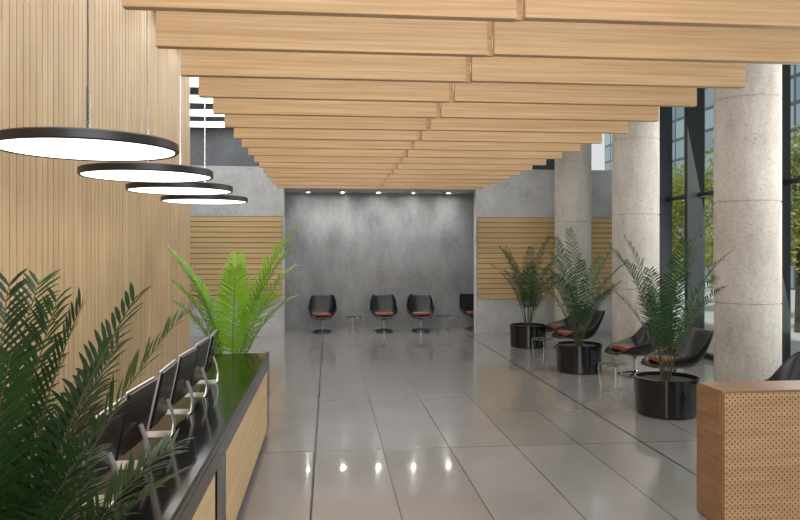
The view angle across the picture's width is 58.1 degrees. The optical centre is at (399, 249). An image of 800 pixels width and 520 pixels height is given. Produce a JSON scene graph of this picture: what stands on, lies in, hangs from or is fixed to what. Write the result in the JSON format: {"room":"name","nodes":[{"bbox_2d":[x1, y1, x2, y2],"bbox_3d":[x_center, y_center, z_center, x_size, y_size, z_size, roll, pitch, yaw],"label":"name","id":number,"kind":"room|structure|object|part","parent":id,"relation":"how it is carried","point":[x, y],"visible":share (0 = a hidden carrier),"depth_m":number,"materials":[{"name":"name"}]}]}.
{"room":"lobby","nodes":[
{"label":"lobby","id":0,"kind":"room"},
{"bbox_2d":[0,0,189,497],"bbox_3d":[-3.247,-0.700,5.156,0.250,5.800,16.900,0,0,-6],"label":"wall","id":1,"kind":"structure","parent":0,"point":[103,237],"depth_m":7.95,"materials":[{"name":"beige wood"}]},
{"bbox_2d":[190,77,233,128],"bbox_3d":[-0.559,-3.700,9.491,14.750,0.200,25.000,0,0,-6],"label":"ceiling","id":2,"kind":"structure","parent":0,"point":[193,90],"depth_m":19.41,"materials":[{"name":"grey paint"}]},
{"bbox_2d":[0,0,178,161],"bbox_3d":[-1.795,-2.083,4.144,1.000,3.034,1.000,0,0,-6],"label":"pendant lamp","id":3,"kind":"object","parent":2,"relation":"hanging from","point":[65,143],"visible":1,"depth_m":3.95,"materials":[{"name":"black"}]},
{"bbox_2d":[0,138,174,160],"bbox_3d":[-1.795,-0.573,4.144,0.952,0.014,0.952,0,0,-6],"label":"diffuser","id":4,"kind":"object","parent":3,"relation":"attached to","point":[80,149],"depth_m":4.05,"materials":[{"name":"white plastic"}]},
{"bbox_3d":[-1.795,-0.790,4.144,0.023,0.300,0.024,0,0,-6],"label":"rod","id":5,"kind":"part","parent":3,"relation":"part of","materials":[{"name":"silver metal"}]},
{"bbox_2d":[77,161,213,182],"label":"pendant lamp","id":6,"kind":"object","parent":2,"relation":"hanging from","point":[145,172],"depth_m":5.35,"materials":[{"name":"black"}]},
{"bbox_2d":[81,170,209,181],"bbox_3d":[-1.970,-0.573,5.614,0.952,0.014,0.952,0,0,-6],"label":"diffuser","id":7,"kind":"object","parent":6,"relation":"attached to","point":[111,175],"depth_m":5.50,"materials":[{"name":"white plastic"}]},
{"bbox_2d":[146,11,148,134],"label":"cable","id":8,"kind":"object","parent":2,"relation":"hanging from","point":[147,130],"depth_m":5.61,"materials":[{"name":"black"}]},
{"bbox_2d":[125,182,232,194],"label":"pendant lamp","id":9,"kind":"object","parent":2,"relation":"hanging from","point":[199,188],"depth_m":6.75,"materials":[{"name":"black"}]},
{"bbox_2d":[128,187,229,194],"bbox_3d":[-2.138,-0.573,7.004,0.952,0.014,0.952,0,0,-6],"label":"diffuser","id":10,"kind":"object","parent":9,"relation":"attached to","point":[146,190],"depth_m":6.90,"materials":[{"name":"white plastic"}]},
{"bbox_3d":[-2.138,-0.790,7.004,0.023,0.300,0.024,0,0,-6],"label":"rod","id":11,"kind":"part","parent":9,"relation":"part of","materials":[{"name":"silver metal"}]},
{"bbox_2d":[179,75,181,164],"label":"cable","id":12,"kind":"object","parent":2,"relation":"hanging from","point":[180,154],"depth_m":7.00,"materials":[{"name":"black"}]},
{"bbox_2d":[190,77,198,86],"bbox_3d":[-3.188,-3.584,15.512,10.300,0.029,0.760,0,0,-6],"label":"ceiling light panel","id":13,"kind":"object","parent":2,"relation":"attached to","point":[194,82],"visible":0.02,"depth_m":15.35,"materials":[{"name":"white plastic"}]},
{"bbox_2d":[190,95,212,102],"bbox_3d":[-3.359,-3.584,17.254,10.300,0.029,0.760,0,0,-6],"label":"ceiling light panel","id":14,"kind":"object","parent":2,"relation":"attached to","point":[193,98],"visible":0.02,"depth_m":17.08,"materials":[{"name":"white plastic"}]},
{"bbox_2d":[160,195,247,204],"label":"pendant lamp","id":15,"kind":"object","parent":2,"relation":"hanging from","point":[208,199],"depth_m":8.26,"materials":[{"name":"black"}]},
{"bbox_2d":[163,199,244,203],"bbox_3d":[-2.314,-0.573,8.534,0.952,0.014,0.952,0,0,-6],"label":"diffuser","id":16,"kind":"object","parent":15,"relation":"attached to","point":[178,201],"depth_m":8.41,"materials":[{"name":"white plastic"}]},
{"bbox_2d":[204,98,204,167],"label":"cable","id":17,"kind":"object","parent":2,"relation":"hanging from","point":[204,98],"depth_m":8.53,"materials":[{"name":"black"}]},
{"bbox_2d":[190,121,223,126],"bbox_3d":[-3.703,-3.584,20.737,10.300,0.029,0.760,0,0,-6],"label":"ceiling light panel","id":18,"kind":"object","parent":2,"relation":"attached to","point":[192,123],"visible":0.02,"depth_m":20.48,"materials":[{"name":"white plastic"}]},
{"bbox_2d":[190,109,223,116],"bbox_3d":[-3.531,-3.584,18.995,10.300,0.029,0.760,0,0,-6],"label":"ceiling light panel","id":19,"kind":"object","parent":2,"relation":"attached to","point":[193,112],"visible":0.02,"depth_m":18.83,"materials":[{"name":"white plastic"}]},
{"bbox_2d":[122,0,521,21],"bbox_3d":[-0.454,-2.545,4.559,2.511,2.110,0.075,0,0,-6],"label":"beam","id":20,"kind":"structure","parent":2,"relation":"hanging from","point":[460,10],"depth_m":4.55,"materials":[{"name":"brown wood"}]},
{"bbox_2d":[156,11,491,56],"bbox_3d":[-0.539,-2.545,5.421,2.511,2.110,0.075,0,0,-6],"label":"beam","id":21,"kind":"structure","parent":2,"relation":"hanging from","point":[174,30],"depth_m":5.38,"materials":[{"name":"brown wood"}]},
{"bbox_2d":[180,49,469,82],"bbox_3d":[-0.624,-2.545,6.283,2.511,2.110,0.075,0,0,-6],"label":"beam","id":22,"kind":"structure","parent":2,"relation":"hanging from","point":[193,63],"depth_m":6.24,"materials":[{"name":"brown wood"}]},
{"bbox_2d":[199,77,453,102],"bbox_3d":[-0.709,-2.545,7.144,2.511,2.110,0.075,0,0,-6],"label":"beam","id":23,"kind":"structure","parent":2,"relation":"hanging from","point":[209,87],"depth_m":7.11,"materials":[{"name":"brown wood"}]},
{"bbox_2d":[213,98,439,117],"bbox_3d":[-0.794,-2.545,8.006,2.511,2.110,0.075,0,0,-6],"label":"beam","id":24,"kind":"structure","parent":2,"relation":"hanging from","point":[221,106],"depth_m":7.97,"materials":[{"name":"brown wood"}]},
{"bbox_2d":[224,115,429,130],"bbox_3d":[-0.879,-2.545,8.868,2.511,2.110,0.075,0,0,-6],"label":"beam","id":25,"kind":"structure","parent":2,"relation":"hanging from","point":[230,121],"depth_m":8.83,"materials":[{"name":"brown wood"}]},
{"bbox_2d":[234,128,420,140],"bbox_3d":[-0.964,-2.545,9.730,2.511,2.110,0.075,0,0,-6],"label":"beam","id":26,"kind":"structure","parent":2,"relation":"hanging from","point":[239,133],"depth_m":9.69,"materials":[{"name":"brown wood"}]},
{"bbox_2d":[242,139,412,149],"bbox_3d":[-1.049,-2.545,10.592,2.511,2.110,0.075,0,0,-6],"label":"beam","id":27,"kind":"structure","parent":2,"relation":"hanging from","point":[246,143],"depth_m":10.56,"materials":[{"name":"brown wood"}]},
{"bbox_2d":[248,148,406,157],"bbox_3d":[-1.134,-2.545,11.454,2.511,2.110,0.075,0,0,-6],"label":"beam","id":28,"kind":"structure","parent":2,"relation":"hanging from","point":[251,151],"depth_m":11.41,"materials":[{"name":"brown wood"}]},
{"bbox_2d":[254,156,401,163],"bbox_3d":[-1.219,-2.545,12.315,2.511,2.110,0.075,0,0,-6],"label":"beam","id":29,"kind":"structure","parent":2,"relation":"hanging from","point":[278,159],"depth_m":12.28,"materials":[{"name":"brown wood"}]},
{"bbox_2d":[259,162,396,169],"bbox_3d":[-1.304,-2.545,13.177,2.511,2.110,0.075,0,0,-6],"label":"beam","id":30,"kind":"structure","parent":2,"relation":"hanging from","point":[261,164],"depth_m":13.15,"materials":[{"name":"brown wood"}]},
{"bbox_2d":[263,168,392,173],"bbox_3d":[-1.389,-2.545,14.039,2.511,2.110,0.075,0,0,-6],"label":"beam","id":31,"kind":"structure","parent":2,"relation":"hanging from","point":[265,170],"depth_m":14.01,"materials":[{"name":"brown wood"}]},
{"bbox_2d":[267,173,388,178],"bbox_3d":[-1.474,-2.545,14.901,2.511,2.110,0.075,0,0,-6],"label":"beam","id":32,"kind":"structure","parent":2,"relation":"hanging from","point":[269,175],"depth_m":14.86,"materials":[{"name":"brown wood"}]},
{"bbox_2d":[276,185,379,188],"bbox_3d":[-1.729,-2.545,17.486,2.511,2.110,0.075,0,0,-6],"label":"beam","id":33,"kind":"structure","parent":2,"relation":"hanging from","point":[277,186],"depth_m":17.45,"materials":[{"name":"brown wood"}]},
{"bbox_2d":[271,178,385,182],"bbox_3d":[-1.559,-2.545,15.763,2.511,2.110,0.075,0,0,-6],"label":"beam","id":34,"kind":"structure","parent":2,"relation":"hanging from","point":[272,179],"depth_m":15.72,"materials":[{"name":"brown wood"}]},
{"bbox_2d":[274,182,382,185],"bbox_3d":[-1.644,-2.545,16.624,2.511,2.110,0.075,0,0,-6],"label":"beam","id":35,"kind":"structure","parent":2,"relation":"hanging from","point":[275,183],"depth_m":16.61,"materials":[{"name":"brown wood"}]},
{"bbox_2d":[380,186,482,189],"bbox_3d":[0.788,-2.545,17.704,2.537,2.110,0.075,0,0,-6],"label":"beam","id":36,"kind":"structure","parent":2,"relation":"hanging from","point":[381,187],"depth_m":17.67,"materials":[{"name":"brown wood"}]},
{"bbox_2d":[383,182,490,186],"bbox_3d":[0.873,-2.545,16.843,2.537,2.110,0.075,0,0,-6],"label":"beam","id":37,"kind":"structure","parent":2,"relation":"hanging from","point":[384,183],"depth_m":16.82,"materials":[{"name":"brown wood"}]},
{"bbox_2d":[386,179,499,183],"bbox_3d":[0.958,-2.545,15.981,2.537,2.110,0.075,0,0,-6],"label":"beam","id":38,"kind":"structure","parent":2,"relation":"hanging from","point":[387,180],"depth_m":15.94,"materials":[{"name":"brown wood"}]},
{"bbox_2d":[389,174,508,179],"bbox_3d":[1.043,-2.545,15.119,2.537,2.110,0.075,0,0,-6],"label":"beam","id":39,"kind":"structure","parent":2,"relation":"hanging from","point":[391,176],"depth_m":15.08,"materials":[{"name":"brown wood"}]},
{"bbox_2d":[393,169,519,175],"bbox_3d":[1.128,-2.545,14.257,2.537,2.110,0.075,0,0,-6],"label":"beam","id":40,"kind":"structure","parent":2,"relation":"hanging from","point":[395,171],"depth_m":14.22,"materials":[{"name":"brown wood"}]},
{"bbox_2d":[397,164,531,170],"bbox_3d":[1.213,-2.545,13.395,2.537,2.110,0.075,0,0,-6],"label":"beam","id":41,"kind":"structure","parent":2,"relation":"hanging from","point":[399,166],"depth_m":13.35,"materials":[{"name":"brown wood"}]},
{"bbox_2d":[402,157,545,164],"bbox_3d":[1.298,-2.545,12.533,2.537,2.110,0.075,0,0,-6],"label":"beam","id":42,"kind":"structure","parent":2,"relation":"hanging from","point":[406,160],"depth_m":12.50,"materials":[{"name":"brown wood"}]},
{"bbox_2d":[407,141,561,158],"bbox_3d":[1.383,-2.545,11.671,2.537,2.110,0.075,0,0,-6],"label":"beam","id":43,"kind":"structure","parent":2,"relation":"hanging from","point":[410,153],"depth_m":11.63,"materials":[{"name":"brown wood"}]},
{"bbox_2d":[414,141,580,151],"bbox_3d":[1.468,-2.545,10.810,2.537,2.110,0.075,0,0,-6],"label":"beam","id":44,"kind":"structure","parent":2,"relation":"hanging from","point":[418,145],"depth_m":10.78,"materials":[{"name":"brown wood"}]},
{"bbox_2d":[421,131,601,143],"bbox_3d":[1.553,-2.545,9.948,2.537,2.110,0.075,0,0,-6],"label":"beam","id":45,"kind":"structure","parent":2,"relation":"hanging from","point":[446,136],"depth_m":9.91,"materials":[{"name":"brown wood"}]},
{"bbox_2d":[430,118,627,133],"bbox_3d":[1.638,-2.545,9.086,2.537,2.110,0.075,0,0,-6],"label":"beam","id":46,"kind":"structure","parent":2,"relation":"hanging from","point":[436,124],"depth_m":9.05,"materials":[{"name":"brown wood"}]},
{"bbox_2d":[440,102,658,121],"bbox_3d":[1.723,-2.545,8.224,2.537,2.110,0.075,0,0,-6],"label":"beam","id":47,"kind":"structure","parent":2,"relation":"hanging from","point":[447,110],"depth_m":8.19,"materials":[{"name":"brown wood"}]},
{"bbox_2d":[454,82,696,106],"bbox_3d":[1.808,-2.545,7.362,2.537,2.110,0.075,0,0,-6],"label":"beam","id":48,"kind":"structure","parent":2,"relation":"hanging from","point":[506,93],"depth_m":7.32,"materials":[{"name":"brown wood"}]},
{"bbox_2d":[470,56,744,88],"bbox_3d":[1.893,-2.545,6.501,2.537,2.110,0.075,0,0,-6],"label":"beam","id":49,"kind":"structure","parent":2,"relation":"hanging from","point":[510,70],"depth_m":6.46,"materials":[{"name":"brown wood"}]},
{"bbox_2d":[492,21,799,64],"bbox_3d":[1.978,-2.545,5.639,2.537,2.110,0.075,0,0,-6],"label":"beam","id":50,"kind":"structure","parent":2,"relation":"hanging from","point":[527,39],"depth_m":5.59,"materials":[{"name":"brown wood"}]},
{"bbox_2d":[522,0,799,29],"bbox_3d":[2.063,-2.545,4.777,2.537,2.110,0.075,0,0,-6],"label":"beam","id":51,"kind":"structure","parent":2,"relation":"hanging from","point":[758,14],"depth_m":4.72,"materials":[{"name":"brown wood"}]},
{"bbox_2d":[190,128,554,169],"bbox_3d":[-1.776,-2.870,21.831,14.750,1.460,0.200,0,0,-6],"label":"wall","id":52,"kind":"structure","parent":0,"point":[221,148],"depth_m":21.38,"materials":[{"name":"concrete"}]},
{"bbox_2d":[285,192,473,328],"bbox_3d":[-0.599,0.150,20.339,8.000,4.100,0.200,0,0,-6],"label":"wall","id":53,"kind":"structure","parent":0,"point":[350,247],"depth_m":20.23,"materials":[{"name":"concrete"}]},
{"bbox_2d":[285,189,473,193],"bbox_3d":[-0.530,-1.750,19.643,8.000,0.300,1.200,0,0,-6],"label":"ceiling","id":54,"kind":"structure","parent":0,"point":[286,190],"depth_m":19.69,"materials":[{"name":"concrete"}]},
{"bbox_2d":[61,327,713,519],"bbox_3d":[-0.559,2.300,9.491,14.750,0.200,25.000,0,0,-6],"label":"floor","id":55,"kind":"structure","parent":0,"point":[434,424],"depth_m":8.45,"materials":[{"name":"tile"}]},
{"bbox_2d":[0,268,196,519],"bbox_3d":[-1.443,1.132,2.346,1.648,2.137,1.634,0,0,-26],"label":"potted palm","id":56,"kind":"object","parent":55,"relation":"on","point":[27,497],"visible":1,"depth_m":2.33,"materials":[{"name":"green plant"}]},
{"bbox_2d":[62,352,268,519],"bbox_3d":[-1.676,1.716,5.939,0.730,0.968,5.550,0,0,-6],"label":"reception desk","id":57,"kind":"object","parent":55,"relation":"on","point":[227,427],"depth_m":5.11,"materials":[{"name":"black paint"}]},
{"bbox_2d":[70,396,127,507],"bbox_3d":[-1.503,1.012,3.570,0.210,0.471,0.508,0,0,-6],"label":"monitor","id":58,"kind":"object","parent":57,"relation":"on","point":[112,437],"visible":0.38,"depth_m":3.60,"materials":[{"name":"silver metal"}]},
{"bbox_2d":[115,377,156,469],"bbox_3d":[-1.562,1.012,4.168,0.210,0.471,0.508,0,0,-2],"label":"monitor","id":59,"kind":"object","parent":57,"relation":"on","point":[137,412],"visible":0.74,"depth_m":4.14,"materials":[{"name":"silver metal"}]},
{"bbox_2d":[146,359,177,437],"bbox_3d":[-1.630,1.012,4.863,0.210,0.471,0.508,0,0,-7],"label":"monitor","id":60,"kind":"object","parent":57,"relation":"on","point":[161,402],"visible":0.96,"depth_m":4.81,"materials":[{"name":"silver metal"}]},
{"bbox_2d":[165,347,197,414],"bbox_3d":[-1.697,1.012,5.541,0.210,0.471,0.508,0,0,-3],"label":"monitor","id":61,"kind":"object","parent":57,"relation":"on","point":[186,360],"visible":0.88,"depth_m":5.50,"materials":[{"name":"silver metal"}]},
{"bbox_2d":[184,337,209,396],"bbox_3d":[-1.761,1.012,6.188,0.210,0.471,0.508,0,0,-4],"label":"monitor","id":62,"kind":"object","parent":57,"relation":"on","point":[202,346],"visible":0.73,"depth_m":6.17,"materials":[{"name":"silver metal"}]},
{"bbox_3d":[-1.131,1.770,3.958,0.026,0.700,1.400,0,0,-6],"label":"panel","id":63,"kind":"part","parent":57,"relation":"part of","materials":[{"name":"beige wood"}]},
{"bbox_2d":[197,329,218,383],"bbox_3d":[-1.821,1.012,6.803,0.210,0.471,0.508,0,0,-9],"label":"monitor","id":64,"kind":"object","parent":57,"relation":"on","point":[213,337],"visible":0.78,"depth_m":6.75,"materials":[{"name":"black plastic"}]},
{"bbox_3d":[-1.408,1.770,6.769,0.026,0.700,3.450,0,0,-6],"label":"panel","id":65,"kind":"part","parent":57,"relation":"part of","materials":[{"name":"beige wood"}]},
{"bbox_2d":[167,225,300,353],"bbox_3d":[-2.169,0.934,9.380,1.768,2.532,1.174,0,0,-6],"label":"potted palm","id":66,"kind":"object","parent":55,"relation":"on","point":[242,311],"visible":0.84,"depth_m":9.29,"materials":[{"name":"green plant"}]},
{"bbox_2d":[309,331,323,519],"bbox_3d":[-0.979,2.198,8.395,0.020,0.002,22.900,0,0,-6],"label":"joint","id":67,"kind":"object","parent":55,"relation":"on","point":[313,475],"visible":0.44,"depth_m":7.93,"materials":[{"name":"black"}]},
{"bbox_2d":[308,295,336,332],"bbox_3d":[-2.085,1.712,19.322,0.785,0.976,1.042,0,0,-4],"label":"lounge chair","id":68,"kind":"object","parent":55,"relation":"on","point":[321,307],"visible":1,"depth_m":19.62,"materials":[{"name":"black leather"}]},
{"bbox_2d":[313,313,330,315],"bbox_3d":[-2.079,1.726,19.234,0.466,0.090,0.583,0,-5,-4],"label":"seat cushion","id":69,"kind":"object","parent":68,"relation":"on","point":[314,314],"depth_m":18.95,"materials":[{"name":"brown leather"}]},
{"bbox_2d":[369,294,397,331],"bbox_3d":[-0.434,1.712,19.484,0.785,0.976,1.042,0,0,-6],"label":"lounge chair","id":70,"kind":"object","parent":55,"relation":"on","point":[383,307],"visible":1,"depth_m":19.78,"materials":[{"name":"black leather"}]},
{"bbox_2d":[375,312,393,315],"bbox_3d":[-0.426,1.726,19.397,0.466,0.090,0.583,0,-5,-6],"label":"seat cushion","id":71,"kind":"object","parent":70,"relation":"on","point":[376,313],"depth_m":19.12,"materials":[{"name":"brown leather"}]},
{"bbox_2d":[406,294,434,331],"bbox_3d":[0.563,1.712,19.583,0.785,0.976,1.042,0,0,-2],"label":"lounge chair","id":72,"kind":"object","parent":55,"relation":"on","point":[420,307],"visible":1,"depth_m":19.88,"materials":[{"name":"black leather"}]},
{"bbox_2d":[412,312,429,314],"bbox_3d":[0.566,1.726,19.495,0.466,0.090,0.583,0,-5,-2],"label":"seat cushion","id":73,"kind":"object","parent":72,"relation":"on","point":[413,313],"depth_m":19.21,"materials":[{"name":"brown leather"}]},
{"bbox_2d":[436,315,451,331],"bbox_3d":[1.201,1.995,19.613,0.442,0.410,0.442,0,0,-6],"label":"side table","id":74,"kind":"object","parent":55,"relation":"on","point":[439,315],"visible":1,"depth_m":19.62,"materials":[{"name":"silver metal"}]},
{"bbox_2d":[459,293,473,330],"bbox_3d":[2.053,1.712,19.931,0.785,0.976,1.042,0,0,-8],"label":"lounge chair","id":75,"kind":"object","parent":55,"relation":"on","point":[466,301],"visible":0.53,"depth_m":20.24,"materials":[{"name":"black leather"}]},
{"bbox_2d":[490,236,557,348],"bbox_3d":[2.896,0.938,16.480,1.801,2.523,1.605,0,0,-6],"label":"potted palm","id":76,"kind":"object","parent":55,"relation":"on","point":[521,334],"visible":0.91,"depth_m":16.22,"materials":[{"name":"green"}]},
{"bbox_2d":[531,337,552,359],"bbox_3d":[2.881,1.995,14.603,0.442,0.410,0.442,0,0,-6],"label":"side table","id":77,"kind":"object","parent":55,"relation":"on","point":[538,337],"visible":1,"depth_m":14.53,"materials":[{"name":"clear glass"}]},
{"bbox_2d":[544,304,591,346],"bbox_3d":[3.765,1.721,16.151,1.022,0.958,0.770,0,0,-12],"label":"lounge chair","id":78,"kind":"object","parent":55,"relation":"on","point":[556,325],"visible":0.33,"depth_m":16.27,"materials":[{"name":"black leather"}]},
{"bbox_2d":[549,324,563,328],"bbox_3d":[3.681,1.735,16.133,0.572,0.088,0.458,5,-1,-12],"label":"seat cushion","id":79,"kind":"object","parent":78,"relation":"on","point":[551,326],"depth_m":16.07,"materials":[{"name":"brown leather"}]},
{"bbox_2d":[555,144,590,320],"bbox_3d":[4.388,-0.700,18.269,0.910,5.800,0.910,0,0,-6],"label":"column","id":80,"kind":"structure","parent":55,"relation":"on","point":[573,171],"depth_m":17.88,"materials":[{"name":"concrete"}]},
{"bbox_2d":[530,227,622,374],"bbox_3d":[3.278,0.878,13.095,1.706,2.643,1.664,0,0,-6],"label":"potted palm","id":81,"kind":"object","parent":55,"relation":"on","point":[578,357],"visible":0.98,"depth_m":12.88,"materials":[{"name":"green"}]},
{"bbox_2d":[551,308,604,339],"bbox_3d":[3.702,1.721,14.960,1.022,0.958,0.770,0,0,-14],"label":"lounge chair","id":82,"kind":"object","parent":55,"relation":"on","point":[565,332],"visible":0.74,"depth_m":14.86,"materials":[{"name":"black leather"}]},
{"bbox_2d":[557,330,574,334],"bbox_3d":[3.618,1.735,14.940,0.572,0.088,0.458,5,-1,-14],"label":"seat cushion","id":83,"kind":"object","parent":82,"relation":"on","point":[559,332],"depth_m":14.89,"materials":[{"name":"brown leather"}]},
{"bbox_2d":[465,333,696,475],"bbox_3d":[2.782,2.198,8.162,0.020,0.002,21.700,0,0,-6],"label":"joint","id":84,"kind":"object","parent":55,"relation":"on","point":[465,333],"visible":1,"depth_m":9.33,"materials":[{"name":"black"}]},
{"bbox_2d":[597,362,626,391],"bbox_3d":[3.334,1.995,11.332,0.442,0.410,0.442,0,0,-6],"label":"side table","id":85,"kind":"object","parent":55,"relation":"on","point":[602,362],"visible":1,"depth_m":11.42,"materials":[{"name":"clear glass"}]},
{"bbox_2d":[612,107,659,361],"bbox_3d":[4.756,-0.700,14.537,0.910,5.800,0.910,0,0,-6],"label":"column","id":86,"kind":"structure","parent":55,"relation":"on","point":[635,153],"depth_m":14.16,"materials":[{"name":"concrete"}]},
{"bbox_2d":[604,320,668,377],"bbox_3d":[4.168,1.721,12.674,1.022,0.958,0.770,0,0,-12],"label":"lounge chair","id":87,"kind":"object","parent":55,"relation":"on","point":[637,345],"visible":0.71,"depth_m":12.65,"materials":[{"name":"black leather"}]},
{"bbox_2d":[612,344,637,350],"bbox_3d":[4.084,1.735,12.656,0.572,0.088,0.458,5,-1,-12],"label":"seat cushion","id":88,"kind":"object","parent":87,"relation":"on","point":[615,347],"depth_m":12.63,"materials":[{"name":"brown leather"}]},
{"bbox_3d":[4.137,2.002,12.667,0.250,0.312,0.250,0,0,-12],"label":"stem","id":89,"kind":"part","parent":87,"relation":"part of","materials":[{"name":"silver metal"}]},
{"bbox_2d":[659,107,671,345],"bbox_3d":[5.922,-0.700,17.033,0.370,5.800,1.460,0,0,-6],"label":"window","id":90,"kind":"structure","parent":55,"relation":"on","point":[665,139],"depth_m":16.31,"materials":[{"name":"grey metal"}]},
{"bbox_2d":[598,228,734,419],"bbox_3d":[3.596,0.947,9.698,1.653,2.506,1.803,0,0,-12],"label":"potted palm","id":91,"kind":"object","parent":55,"relation":"on","point":[662,394],"visible":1,"depth_m":9.47,"materials":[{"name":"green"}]},
{"bbox_2d":[640,326,713,371],"bbox_3d":[4.361,1.721,11.337,1.022,0.958,0.770,0,0,-14],"label":"lounge chair","id":92,"kind":"object","parent":55,"relation":"on","point":[691,353],"visible":0.8,"depth_m":11.37,"materials":[{"name":"black leather"}]},
{"bbox_2d":[648,355,680,362],"bbox_3d":[4.277,1.735,11.317,0.572,0.088,0.458,5,-1,-14],"label":"seat cushion","id":93,"kind":"object","parent":92,"relation":"on","point":[651,358],"depth_m":11.34,"materials":[{"name":"brown leather"}]},
{"bbox_2d":[667,88,704,344],"bbox_3d":[6.059,-0.700,15.640,0.370,5.800,1.460,0,0,-6],"label":"window","id":94,"kind":"structure","parent":55,"relation":"on","point":[694,116],"depth_m":14.92,"materials":[{"name":"grey metal"}]},
{"bbox_2d":[699,191,713,360],"bbox_3d":[6.197,-0.700,14.247,0.370,5.800,1.460,0,0,-6],"label":"window","id":95,"kind":"structure","parent":55,"relation":"on","point":[710,356],"depth_m":14.53,"materials":[{"name":"grey metal"}]},
{"bbox_2d":[714,63,781,381],"bbox_3d":[5.139,-0.700,10.656,0.910,5.800,0.910,0,0,-6],"label":"column","id":96,"kind":"structure","parent":55,"relation":"on","point":[748,119],"depth_m":10.27,"materials":[{"name":"stone"}]},
{"bbox_2d":[697,380,799,519],"bbox_3d":[3.396,1.657,5.960,1.772,1.085,0.405,0,0,-6],"label":"reception desk","id":97,"kind":"object","parent":55,"relation":"on","point":[748,432],"depth_m":5.71,"materials":[{"name":"brown wood"}]},
{"bbox_3d":[2.519,1.657,5.881,0.012,1.045,0.360,0,0,-6],"label":"panel","id":98,"kind":"part","parent":97,"relation":"part of","materials":[{"name":"brown wood"}]},
{"bbox_2d":[764,351,799,380],"bbox_3d":[4.525,1.721,8.440,1.022,0.958,0.770,0,0,-16],"label":"lounge chair","id":99,"kind":"object","parent":55,"relation":"on","point":[790,369],"visible":0.15,"depth_m":8.80,"materials":[{"name":"black leather"}]},
{"bbox_2d":[781,64,790,363],"bbox_3d":[6.334,-0.700,12.854,0.370,5.800,1.460,0,0,-6],"label":"window","id":100,"kind":"structure","parent":55,"relation":"on","point":[786,69],"depth_m":12.14,"materials":[{"name":"grey metal"}]},
{"bbox_2d":[783,177,799,184],"bbox_3d":[6.472,-0.700,11.460,0.370,5.800,1.460,0,0,-6],"label":"window","id":101,"kind":"structure","parent":55,"relation":"on","point":[794,180],"depth_m":11.92,"materials":[{"name":"grey metal"}]},
{"bbox_2d":[190,166,612,336],"bbox_3d":[-1.619,0.030,20.239,14.750,4.340,3.200,0,0,-6],"label":"wall","id":102,"kind":"structure","parent":0,"point":[530,194],"depth_m":19.03,"materials":[{"name":"concrete"}]},
{"bbox_2d":[190,216,281,300],"bbox_3d":[-5.912,0.210,18.177,5.800,2.140,0.060,0,0,-6],"label":"cladding","id":103,"kind":"object","parent":102,"relation":"attached to","point":[212,238],"visible":0.26,"depth_m":18.31,"materials":[{"name":"beige wood"}]},
{"bbox_2d":[478,217,611,298],"bbox_3d":[3.965,0.210,19.151,3.850,2.140,0.060,0,0,-6],"label":"cladding","id":104,"kind":"object","parent":102,"relation":"attached to","point":[516,234],"visible":0.5,"depth_m":19.04,"materials":[{"name":"beige wood"}]},
{"label":"outside","id":105,"kind":"structure","parent":0,"visible":0},
{"bbox_2d":[672,281,799,354],"bbox_3d":[30.767,2.400,33.179,52.250,0.300,80.000,0,0,-6],"label":"outdoor pavement","id":106,"kind":"structure","parent":105,"point":[709,312],"depth_m":23.65,"materials":[{"name":"grey concrete"}]},
{"bbox_2d":[672,168,709,304],"bbox_3d":[11.276,-0.585,29.839,2.558,5.669,2.481,0,0,-6],"label":"tree","id":107,"kind":"object","parent":106,"relation":"on","point":[680,171],"visible":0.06,"depth_m":29.57,"materials":[{"name":"green plant"}]},
{"bbox_2d":[672,162,713,276],"bbox_3d":[10.559,-0.493,26.219,2.597,5.486,2.374,0,0,20],"label":"tree","id":108,"kind":"object","parent":106,"relation":"on","point":[681,210],"visible":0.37,"depth_m":26.04,"materials":[{"name":"green plant"}]},
{"bbox_2d":[684,139,714,291],"bbox_3d":[10.439,-0.634,22.954,2.578,5.767,2.672,0,0,-6],"label":"tree","id":109,"kind":"object","parent":106,"relation":"on","point":[710,229],"visible":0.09,"depth_m":23.06,"materials":[{"name":"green plant"}]},
{"bbox_2d":[605,65,799,289],"bbox_3d":[29.112,-10.775,41.055,14.000,26.050,56.000,0,0,-6],"label":"office building","id":110,"kind":"structure","parent":106,"relation":"on","point":[678,113],"depth_m":49.70,"materials":[{"name":"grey glass"}]},
{"bbox_2d":[791,123,799,332],"bbox_3d":[10.956,-0.621,19.505,2.689,5.742,2.412,0,0,-14],"label":"tree","id":111,"kind":"object","parent":106,"relation":"on","point":[795,162],"visible":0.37,"depth_m":19.42,"materials":[{"name":"green plant"}]}
]}

